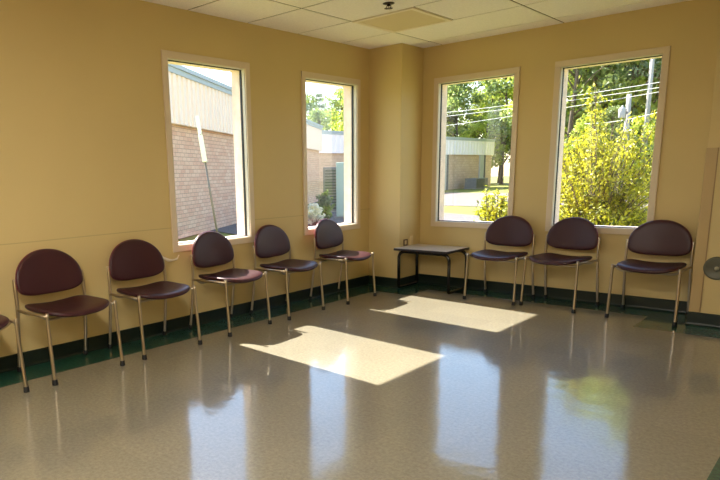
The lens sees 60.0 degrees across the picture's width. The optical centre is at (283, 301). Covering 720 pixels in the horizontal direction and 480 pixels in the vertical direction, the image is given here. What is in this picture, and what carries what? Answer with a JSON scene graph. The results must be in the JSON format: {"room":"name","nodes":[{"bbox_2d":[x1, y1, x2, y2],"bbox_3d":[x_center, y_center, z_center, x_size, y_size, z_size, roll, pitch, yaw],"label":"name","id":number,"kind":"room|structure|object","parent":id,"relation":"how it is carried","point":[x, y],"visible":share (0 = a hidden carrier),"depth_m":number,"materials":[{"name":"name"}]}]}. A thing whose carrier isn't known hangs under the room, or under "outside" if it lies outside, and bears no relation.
{"room":"waiting room","nodes":[
{"label":"waiting room","id":0,"kind":"room"},
{"bbox_2d":[0,0,368,356],"bbox_3d":[-2.264,-0.566,3.434,0.150,2.840,10.150,10,16,43],"label":"wall","id":1,"kind":"structure","parent":0,"point":[84,166],"depth_m":4.40,"materials":[{"name":"yellow paint"}]},
{"bbox_2d":[162,255,178,261],"bbox_3d":[-0.877,-0.345,4.826,0.022,0.054,0.165,10,16,43],"label":"torn wallcovering","id":2,"kind":"object","parent":1,"relation":"attached to","point":[165,258],"visible":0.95,"depth_m":4.81,"materials":[{"name":"beige paper"}]},
{"bbox_2d":[161,50,254,252],"bbox_3d":[-0.635,-1.204,5.054,0.174,1.499,0.889,10,16,43],"label":"window","id":3,"kind":"structure","parent":1,"relation":"in","point":[240,71],"depth_m":5.21,"materials":[{"name":"glass"},{"name":"cream painted wood"}]},
{"bbox_2d":[0,274,418,372],"bbox_3d":[-2.086,0.527,3.406,0.413,0.100,10.000,10,16,43],"label":"baseboard","id":4,"kind":"structure","parent":1,"relation":"attached to","point":[68,349],"depth_m":4.95,"materials":[{"name":"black rubber"}]},
{"bbox_2d":[301,71,359,235],"bbox_3d":[0.428,-1.455,6.143,0.174,1.499,0.889,10,16,43],"label":"window","id":5,"kind":"structure","parent":1,"relation":"in","point":[351,86],"depth_m":6.33,"materials":[{"name":"clear glass"},{"name":"cream painted frame"}]},
{"bbox_2d":[0,283,719,479],"bbox_3d":[-0.532,0.838,1.961,4.700,0.001,10.000,10,16,43],"label":"floor","id":6,"kind":"structure","parent":0,"point":[420,381],"depth_m":3.38,"materials":[{"name":"beige tile"}]},
{"bbox_2d":[0,315,29,392],"bbox_3d":[-1.829,0.160,3.495,0.482,0.770,0.513,10,16,43],"label":"chair","id":7,"kind":"object","parent":6,"relation":"on","point":[5,321],"visible":1,"depth_m":3.55,"materials":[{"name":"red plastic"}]},
{"bbox_2d":[12,249,124,385],"bbox_3d":[-1.389,0.056,3.946,0.482,0.770,0.513,8,15,40],"label":"chair","id":8,"kind":"object","parent":6,"relation":"on","point":[41,271],"visible":0.99,"depth_m":3.96,"materials":[{"name":"leather"}]},
{"bbox_2d":[106,239,201,359],"bbox_3d":[-0.943,-0.054,4.425,0.482,0.770,0.513,10,16,43],"label":"chair","id":9,"kind":"object","parent":6,"relation":"on","point":[131,259],"visible":1,"depth_m":4.44,"materials":[{"name":"leather"}]},
{"bbox_2d":[188,231,271,336],"bbox_3d":[-0.439,-0.178,4.968,0.482,0.770,0.513,8,15,38],"label":"chair","id":10,"kind":"object","parent":6,"relation":"on","point":[209,248],"visible":1,"depth_m":4.97,"materials":[{"name":"leather"}]},
{"bbox_2d":[250,225,324,319],"bbox_3d":[0.032,-0.291,5.457,0.482,0.770,0.513,8,15,40],"label":"chair","id":11,"kind":"object","parent":6,"relation":"on","point":[270,240],"visible":0.98,"depth_m":5.46,"materials":[{"name":"brown leather"}]},
{"bbox_2d":[309,219,376,304],"bbox_3d":[0.581,-0.420,6.017,0.482,0.770,0.513,8,15,39],"label":"chair","id":12,"kind":"object","parent":6,"relation":"on","point":[328,234],"visible":0.98,"depth_m":6.02,"materials":[{"name":"brown leather"}]},
{"bbox_2d":[394,244,468,293],"bbox_3d":[1.522,-0.347,6.377,0.611,0.434,0.467,10,16,43],"label":"side table","id":13,"kind":"object","parent":6,"relation":"on","point":[422,249],"visible":0.91,"depth_m":6.28,"materials":[{"name":"black"}]},
{"bbox_2d":[463,216,534,305],"bbox_3d":[2.039,-0.412,5.802,0.513,0.770,0.482,10,16,43],"label":"chair","id":14,"kind":"object","parent":6,"relation":"on","point":[516,231],"visible":0.97,"depth_m":5.83,"materials":[{"name":"leather"}]},
{"bbox_2d":[519,217,600,312],"bbox_3d":[2.455,-0.350,5.452,0.482,0.770,0.513,-11,15,-38],"label":"chair","id":15,"kind":"object","parent":6,"relation":"on","point":[572,233],"visible":1,"depth_m":5.47,"materials":[{"name":"leather"}]},
{"bbox_2d":[604,220,694,325],"bbox_3d":[2.950,-0.258,4.945,0.513,0.770,0.482,10,16,43],"label":"chair","id":16,"kind":"object","parent":6,"relation":"on","point":[655,237],"visible":0.99,"depth_m":4.97,"materials":[{"name":"brown leather"}]},
{"bbox_2d":[690,38,719,314],"bbox_3d":[3.837,-0.954,4.081,1.688,2.440,0.400,10,16,43],"label":"wall pier","id":17,"kind":"object","parent":6,"relation":"on","point":[710,304],"visible":0.44,"depth_m":4.53,"materials":[{"name":"yellow paint"}]},
{"bbox_2d":[685,311,719,328],"bbox_3d":[3.851,0.192,4.317,1.708,0.100,0.420,10,16,43],"label":"baseboard","id":18,"kind":"object","parent":17,"relation":"attached to","point":[693,318],"visible":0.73,"depth_m":4.67,"materials":[{"name":"black rubber"}]},
{"bbox_2d":[688,147,718,311],"bbox_3d":[3.147,-0.527,4.614,0.078,1.218,0.070,10,16,43],"label":"guard","id":19,"kind":"object","parent":17,"relation":"attached to","point":[711,159],"visible":1,"depth_m":4.58,"materials":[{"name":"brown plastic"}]},
{"bbox_2d":[703,257,719,279],"bbox_3d":[3.204,-0.248,4.562,0.174,0.174,0.023,10,16,43],"label":"disc","id":20,"kind":"object","parent":17,"relation":"attached to","point":[711,268],"visible":1,"depth_m":4.58,"materials":[{"name":"grey metal"}]},
{"bbox_2d":[369,43,423,277],"bbox_3d":[1.187,-1.400,6.565,0.393,2.440,0.400,10,16,43],"label":"column","id":21,"kind":"structure","parent":0,"point":[396,70],"depth_m":6.39,"materials":[{"name":"yellow paint"}]},
{"bbox_2d":[403,239,407,245],"bbox_3d":[1.289,-0.629,6.516,0.009,0.068,0.070,10,16,43],"label":"wall outlet","id":22,"kind":"object","parent":21,"relation":"attached to","point":[405,241],"visible":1,"depth_m":6.51,"materials":[{"name":"brown plastic"}]},
{"bbox_2d":[409,236,412,244],"bbox_3d":[1.363,-0.653,6.594,0.006,0.110,0.070,10,16,43],"label":"blank wall plate","id":23,"kind":"object","parent":21,"relation":"attached to","point":[410,237],"visible":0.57,"depth_m":6.59,"materials":[{"name":"beige plastic"}]},
{"bbox_2d":[337,216,484,220],"bbox_3d":[19.095,0.342,3.513,3.188,0.020,49.350,-11,15,-40],"label":"ground walk","id":24,"kind":"structure","parent":0,"point":[463,218],"depth_m":19.64,"materials":[{"name":"grey concrete"}]},
{"bbox_2d":[178,176,648,241],"bbox_3d":[10.864,-7.943,45.467,220.000,0.300,190.000,10,16,43],"label":"ground","id":25,"kind":"structure","parent":0,"point":[502,188],"depth_m":31.57,"materials":[{"name":"green plant"}]},
{"bbox_2d":[195,116,217,231],"bbox_3d":[-1.159,-1.680,9.783,0.343,2.406,0.600,-3,12,-6],"label":"sign post","id":26,"kind":"object","parent":25,"relation":"on","point":[200,136],"visible":0.96,"depth_m":9.37,"materials":[{"name":"grey metal"}]},
{"bbox_2d":[168,64,322,238],"bbox_3d":[-6.551,-5.386,24.188,12.340,4.100,24.868,1,12,13],"label":"building","id":27,"kind":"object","parent":25,"relation":"on","point":[192,93],"visible":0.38,"depth_m":16.80,"materials":[{"name":"brown brick"}]},
{"bbox_2d":[306,93,321,123],"bbox_3d":[2.490,-19.494,74.609,5.795,10.979,5.847,6,14,34],"label":"tree","id":28,"kind":"object","parent":25,"relation":"on","point":[313,100],"visible":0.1,"depth_m":73.20,"materials":[{"name":"green plant"}]},
{"bbox_2d":[309,92,327,123],"bbox_3d":[4.201,-19.848,75.345,4.224,11.277,3.878,2,12,16],"label":"tree","id":29,"kind":"object","parent":25,"relation":"on","point":[320,95],"visible":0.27,"depth_m":74.33,"materials":[{"name":"green plant"}]},
{"bbox_2d":[307,107,334,130],"bbox_3d":[3.947,-16.965,67.866,3.825,8.674,4.885,-7,13,-24],"label":"tree","id":30,"kind":"object","parent":25,"relation":"on","point":[317,113],"visible":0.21,"depth_m":66.81,"materials":[{"name":"green plant"}]},
{"bbox_2d":[321,88,343,130],"bbox_3d":[6.636,-18.746,70.442,5.804,10.996,5.856,1,12,11],"label":"tree","id":31,"kind":"object","parent":25,"relation":"on","point":[334,102],"visible":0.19,"depth_m":69.35,"materials":[{"name":"green plant"}]},
{"bbox_2d":[325,87,343,125],"bbox_3d":[7.624,-19.987,74.008,5.932,11.937,7.015,-2,12,-1],"label":"tree","id":32,"kind":"object","parent":25,"relation":"on","point":[334,87],"visible":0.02,"depth_m":72.77,"materials":[{"name":"green plant"}]},
{"bbox_2d":[327,88,343,130],"bbox_3d":[7.584,-17.541,64.782,5.404,10.876,6.391,9,16,41],"label":"tree","id":33,"kind":"object","parent":25,"relation":"on","point":[336,128],"visible":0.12,"depth_m":64.11,"materials":[{"name":"green plant"}]},
{"bbox_2d":[211,207,478,234],"bbox_3d":[1.199,-2.988,21.819,9.275,0.020,19.542,-6,12,-20],"label":"paving","id":34,"kind":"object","parent":25,"relation":"on","point":[231,229],"depth_m":19.13,"materials":[{"name":"grey concrete"}]},
{"bbox_2d":[308,202,324,224],"bbox_3d":[0.892,-2.627,18.408,0.784,0.689,0.747,-5,12,-17],"label":"shrub","id":35,"kind":"object","parent":34,"relation":"on","point":[314,211],"visible":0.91,"depth_m":18.27,"materials":[{"name":"grey plant"}]},
{"bbox_2d":[315,189,334,218],"bbox_3d":[1.237,-2.941,18.990,0.715,1.045,0.641,10,16,43],"label":"shrub","id":36,"kind":"object","parent":34,"relation":"on","point":[324,200],"visible":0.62,"depth_m":18.84,"materials":[{"name":"green plant"}]},
{"bbox_2d":[323,167,335,211],"bbox_3d":[2.378,-4.505,24.657,1.600,1.750,1.000,1,12,9],"label":"louvered vent","id":37,"kind":"object","parent":34,"relation":"on","point":[329,173],"visible":0.17,"depth_m":24.24,"materials":[{"name":"grey metal"}]},
{"bbox_2d":[335,162,343,217],"bbox_3d":[2.504,-3.812,21.012,1.400,1.860,0.800,2,12,18],"label":"tall cabinet","id":38,"kind":"object","parent":34,"relation":"on","point":[339,166],"visible":0.29,"depth_m":20.83,"materials":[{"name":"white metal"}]},
{"bbox_2d":[319,130,495,194],"bbox_3d":[6.316,-10.734,48.555,9.340,4.100,26.100,10,16,43],"label":"building","id":39,"kind":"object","parent":25,"relation":"on","point":[465,157],"visible":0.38,"depth_m":50.15,"materials":[{"name":"beige brick"}]},
{"bbox_2d":[446,81,484,137],"bbox_3d":[17.607,-17.766,63.441,6.056,11.372,6.003,-6,13,-23],"label":"tree","id":40,"kind":"object","parent":25,"relation":"on","point":[458,101],"visible":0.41,"depth_m":61.85,"materials":[{"name":"green plant"}]},
{"bbox_2d":[459,128,474,137],"bbox_3d":[18.539,-14.666,62.294,2.836,5.706,3.353,8,15,38],"label":"tree","id":41,"kind":"object","parent":25,"relation":"on","point":[463,135],"visible":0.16,"depth_m":61.55,"materials":[{"name":"green plant"}]},
{"bbox_2d":[463,178,487,188],"bbox_3d":[15.677,-9.636,50.151,1.100,0.850,2.200,10,16,43],"label":"air conditioning unit","id":42,"kind":"object","parent":25,"relation":"on","point":[470,183],"visible":1,"depth_m":49.50,"materials":[{"name":"grey metal"}]},
{"bbox_2d":[316,192,647,210],"bbox_3d":[32.606,-1.365,10.178,14.465,0.018,80.198,-12,16,-41],"label":"road","id":43,"kind":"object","parent":25,"relation":"on","point":[450,199],"depth_m":32.55,"materials":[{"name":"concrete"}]},
{"bbox_2d":[468,112,509,167],"bbox_3d":[20.206,-15.281,61.560,3.543,7.130,4.190,-7,13,-26],"label":"tree","id":44,"kind":"object","parent":25,"relation":"on","point":[495,162],"visible":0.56,"depth_m":60.65,"materials":[{"name":"green plant"}]},
{"bbox_2d":[473,185,507,221],"bbox_3d":[3.094,-1.063,9.054,0.733,1.288,0.749,10,16,43],"label":"shrub","id":45,"kind":"object","parent":25,"relation":"on","point":[492,214],"visible":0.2,"depth_m":8.95,"materials":[{"name":"green plant"}]},
{"bbox_2d":[499,78,584,124],"bbox_3d":[23.507,-17.992,54.946,6.600,14.968,8.429,-7,13,-24],"label":"tree","id":46,"kind":"object","parent":25,"relation":"on","point":[501,114],"visible":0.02,"depth_m":56.60,"materials":[{"name":"green plant"}]},
{"bbox_2d":[505,68,597,140],"bbox_3d":[21.416,-15.549,49.521,7.329,12.472,6.198,1,12,12],"label":"tree","id":47,"kind":"object","parent":25,"relation":"on","point":[509,105],"visible":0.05,"depth_m":47.47,"materials":[{"name":"green plant"}]},
{"bbox_2d":[513,62,642,187],"bbox_3d":[21.958,-15.899,45.335,8.227,15.232,8.156,-10,14,-34],"label":"tree","id":48,"kind":"object","parent":25,"relation":"on","point":[605,80],"visible":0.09,"depth_m":43.88,"materials":[{"name":"green plant"}]},
{"bbox_2d":[565,112,610,172],"bbox_3d":[20.339,-10.147,41.363,3.071,5.226,2.597,10,16,43],"label":"tree","id":49,"kind":"object","parent":25,"relation":"on","point":[578,125],"visible":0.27,"depth_m":40.87,"materials":[{"name":"green plant"}]},
{"bbox_2d":[564,68,644,169],"bbox_3d":[26.357,-17.459,51.589,8.329,15.555,8.401,1,12,11],"label":"tree","id":50,"kind":"object","parent":25,"relation":"on","point":[639,68],"visible":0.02,"depth_m":49.84,"materials":[{"name":"green plant"}]},
{"bbox_2d":[570,65,644,130],"bbox_3d":[28.267,-20.564,51.250,11.234,21.283,11.334,1,12,11],"label":"tree","id":51,"kind":"object","parent":25,"relation":"on","point":[585,76],"visible":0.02,"depth_m":50.62,"materials":[{"name":"green plant"}]},
{"bbox_2d":[559,81,656,226],"bbox_3d":[4.002,-1.478,7.844,1.980,2.558,1.896,7,14,34],"label":"shrub","id":52,"kind":"object","parent":25,"relation":"on","point":[593,196],"visible":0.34,"depth_m":7.53,"materials":[{"name":"green plant"}]},
{"bbox_2d":[565,62,660,140],"bbox_3d":[24.617,-18.108,48.477,10.002,17.761,7.832,-5,12,-18],"label":"tree","id":53,"kind":"object","parent":25,"relation":"on","point":[593,68],"visible":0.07,"depth_m":47.04,"materials":[{"name":"green plant"}]},
{"bbox_2d":[596,105,639,169],"bbox_3d":[20.794,-9.671,38.961,2.909,5.386,2.884,10,16,43],"label":"tree","id":54,"kind":"object","parent":25,"relation":"on","point":[612,111],"visible":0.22,"depth_m":38.75,"materials":[{"name":"green plant"}]},
{"bbox_2d":[576,58,660,183],"bbox_3d":[25.966,-18.601,45.141,11.762,20.015,9.946,-9,14,-33],"label":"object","id":55,"kind":"object","parent":25,"relation":"on","point":[654,99],"visible":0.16,"depth_m":44.06,"materials":[{"name":"green plant"}]},
{"bbox_2d":[618,94,631,186],"bbox_3d":[18.765,-8.717,34.185,0.642,5.350,0.358,1,12,11],"label":"utility pole","id":56,"kind":"object","parent":25,"relation":"on","point":[623,112],"visible":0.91,"depth_m":33.73,"materials":[{"name":"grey wood"}]},
{"bbox_2d":[588,112,656,123],"bbox_3d":[18.365,-9.937,33.251,0.030,0.296,7.623,-2,12,-4],"label":"power cable","id":57,"kind":"object","parent":56,"relation":"attached to","point":[656,112],"visible":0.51,"depth_m":32.97,"materials":[{"name":"grey plastic"}]},
{"bbox_2d":[594,63,659,185],"bbox_3d":[28.383,-17.860,46.600,9.820,18.339,9.905,6,14,32],"label":"tree","id":58,"kind":"object","parent":25,"relation":"on","point":[614,68],"visible":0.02,"depth_m":46.22,"materials":[{"name":"green plant"}]},
{"bbox_2d":[612,58,661,81],"bbox_3d":[26.069,-17.742,40.882,6.885,20.024,7.500,2,12,16],"label":"tree","id":59,"kind":"object","parent":25,"relation":"on","point":[647,66],"visible":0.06,"depth_m":41.39,"materials":[{"name":"green plant"}]},
{"bbox_2d":[620,113,655,183],"bbox_3d":[23.601,-9.969,40.849,2.894,4.925,2.447,-5,12,-19],"label":"tree","id":60,"kind":"object","parent":25,"relation":"on","point":[639,120],"visible":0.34,"depth_m":40.41,"materials":[{"name":"green plant"}]},
{"bbox_2d":[620,59,661,96],"bbox_3d":[29.355,-18.095,42.659,10.484,19.862,10.578,10,16,43],"label":"tree","id":61,"kind":"object","parent":25,"relation":"on","point":[642,61],"visible":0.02,"depth_m":43.98,"materials":[{"name":"green plant"}]},
{"bbox_2d":[640,59,654,186],"bbox_3d":[23.649,-12.175,40.088,2.200,9.500,0.340,5,13,29],"label":"utility pole","id":62,"kind":"object","parent":25,"relation":"on","point":[652,61],"visible":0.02,"depth_m":39.82,"materials":[{"name":"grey wood"}]},
{"bbox_2d":[642,112,656,152],"bbox_3d":[24.213,-10.418,37.230,3.985,7.442,4.019,-4,12,-12],"label":"tree","id":63,"kind":"object","parent":25,"relation":"on","point":[654,119],"visible":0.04,"depth_m":38.18,"materials":[{"name":"green plant"}]},
{"bbox_2d":[142,0,689,48],"bbox_3d":[-0.592,-1.580,1.462,4.700,0.060,10.000,10,16,43],"label":"ceiling","id":64,"kind":"structure","parent":0,"point":[331,20],"depth_m":4.95,"materials":[{"name":"tile"}]},
{"bbox_2d":[383,2,393,9],"bbox_3d":[0.786,-2.216,4.616,0.088,0.036,0.088,10,16,43],"label":"sprinkler head","id":65,"kind":"object","parent":64,"relation":"attached to","point":[388,4],"visible":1,"depth_m":4.60},
{"bbox_2d":[352,7,451,32],"bbox_3d":[0.993,-2.352,5.154,0.585,0.020,0.612,10,16,43],"label":"recessed light","id":66,"kind":"object","parent":64,"relation":"in","point":[410,18],"visible":0.88,"depth_m":5.13,"materials":[{"name":"beige paint"}]},
{"bbox_2d":[360,10,444,30],"bbox_3d":[0.993,-2.354,5.153,0.517,0.015,0.544,10,16,43],"label":"diffuser","id":67,"kind":"object","parent":66,"relation":"attached to","point":[405,20],"depth_m":5.15,"materials":[{"name":"beige plastic"}]},
{"bbox_2d":[490,182,508,184],"bbox_3d":[41.884,-9.568,48.803,80.000,0.020,14.000,10,16,43],"label":"field","id":68,"kind":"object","parent":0,"point":[492,183],"depth_m":66.02,"materials":[{"name":"green plant"}]},
{"bbox_2d":[447,85,470,127],"bbox_3d":[16.937,-19.597,65.230,4.938,14.255,5.307,6,14,31],"label":"tree","id":69,"kind":"object","parent":68,"relation":"on","point":[448,115],"visible":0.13,"depth_m":63.77,"materials":[{"name":"green plant"}]},
{"bbox_2d":[446,82,480,136],"bbox_3d":[19.900,-20.069,70.785,7.526,12.806,6.364,-11,15,-38],"label":"tree","id":70,"kind":"object","parent":68,"relation":"on","point":[459,121],"visible":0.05,"depth_m":69.35,"materials":[{"name":"green plant"}]},
{"bbox_2d":[458,80,512,159],"bbox_3d":[21.862,-18.238,64.748,5.745,11.560,6.794,-5,12,-15],"label":"tree","id":71,"kind":"object","parent":68,"relation":"on","point":[497,97],"visible":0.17,"depth_m":64.17,"materials":[{"name":"green plant"}]},
{"bbox_2d":[464,90,507,131],"bbox_3d":[22.975,-20.828,69.387,5.501,14.692,5.177,-12,16,-42],"label":"tree","id":72,"kind":"object","parent":68,"relation":"on","point":[471,90],"visible":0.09,"depth_m":68.79,"materials":[{"name":"green plant"}]},
{"bbox_2d":[470,78,512,182],"bbox_3d":[24.283,-20.882,68.138,6.729,15.260,8.593,0,12,5],"label":"tree","id":73,"kind":"object","parent":68,"relation":"on","point":[495,99],"visible":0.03,"depth_m":67.76,"materials":[{"name":"green plant"}]},
{"bbox_2d":[474,77,513,183],"bbox_3d":[21.989,-18.274,61.763,5.660,12.835,7.228,-8,13,-27],"label":"tree","id":74,"kind":"object","parent":68,"relation":"on","point":[493,87],"visible":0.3,"depth_m":60.89,"materials":[{"name":"green plant"}]},
{"bbox_2d":[490,78,513,142],"bbox_3d":[25.105,-18.982,61.390,7.068,14.222,8.358,-10,15,-37],"label":"tree","id":75,"kind":"object","parent":68,"relation":"on","point":[512,87],"visible":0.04,"depth_m":62.00,"materials":[{"name":"green plant"}]},
{"bbox_2d":[419,0,719,300],"bbox_3d":[2.938,-1.084,5.318,4.700,2.840,0.150,10,16,43],"label":"wall","id":76,"kind":"structure","parent":0,"point":[691,28],"depth_m":5.44,"materials":[{"name":"yellow paint"}]},
{"bbox_2d":[431,67,519,228],"bbox_3d":[1.934,-1.504,6.199,0.889,1.499,0.174,10,16,43],"label":"window","id":77,"kind":"structure","parent":76,"relation":"in","point":[440,84],"depth_m":6.33,"materials":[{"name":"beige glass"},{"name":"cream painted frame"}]},
{"bbox_2d":[419,274,686,313],"bbox_3d":[2.437,-0.102,5.913,2.619,0.100,0.020,10,16,43],"label":"baseboard","id":78,"kind":"structure","parent":76,"relation":"attached to","point":[657,304],"depth_m":5.75,"materials":[{"name":"black rubber"}]},
{"bbox_2d":[545,46,670,234],"bbox_3d":[2.808,-1.356,5.379,0.889,1.499,0.174,10,16,43],"label":"window","id":79,"kind":"structure","parent":76,"relation":"in","point":[561,67],"depth_m":5.40,"materials":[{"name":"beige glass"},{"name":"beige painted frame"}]},
{"label":"outside","id":80,"kind":"structure","parent":0,"visible":0},
{"bbox_2d":[447,82,659,112],"bbox_3d":[16.530,-13.928,42.635,0.030,1.384,33.834,-3,12,-9],"label":"power cable","id":81,"kind":"object","parent":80,"point":[656,82],"visible":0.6,"depth_m":35.28,"materials":[{"name":"grey plastic"}]},
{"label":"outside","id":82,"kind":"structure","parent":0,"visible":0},
{"bbox_2d":[452,87,658,115],"bbox_3d":[16.181,-13.937,43.830,0.030,1.334,38.327,-4,12,-12],"label":"power cable","id":83,"kind":"object","parent":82,"point":[657,87],"visible":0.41,"depth_m":36.38,"materials":[{"name":"grey plastic"}]},
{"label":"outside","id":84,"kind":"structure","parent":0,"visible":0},
{"bbox_2d":[446,92,657,125],"bbox_3d":[16.209,-13.392,43.943,0.030,0.446,38.327,-4,12,-12],"label":"power cable","id":85,"kind":"object","parent":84,"point":[654,92],"visible":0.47,"depth_m":36.78,"materials":[{"name":"grey plastic"}]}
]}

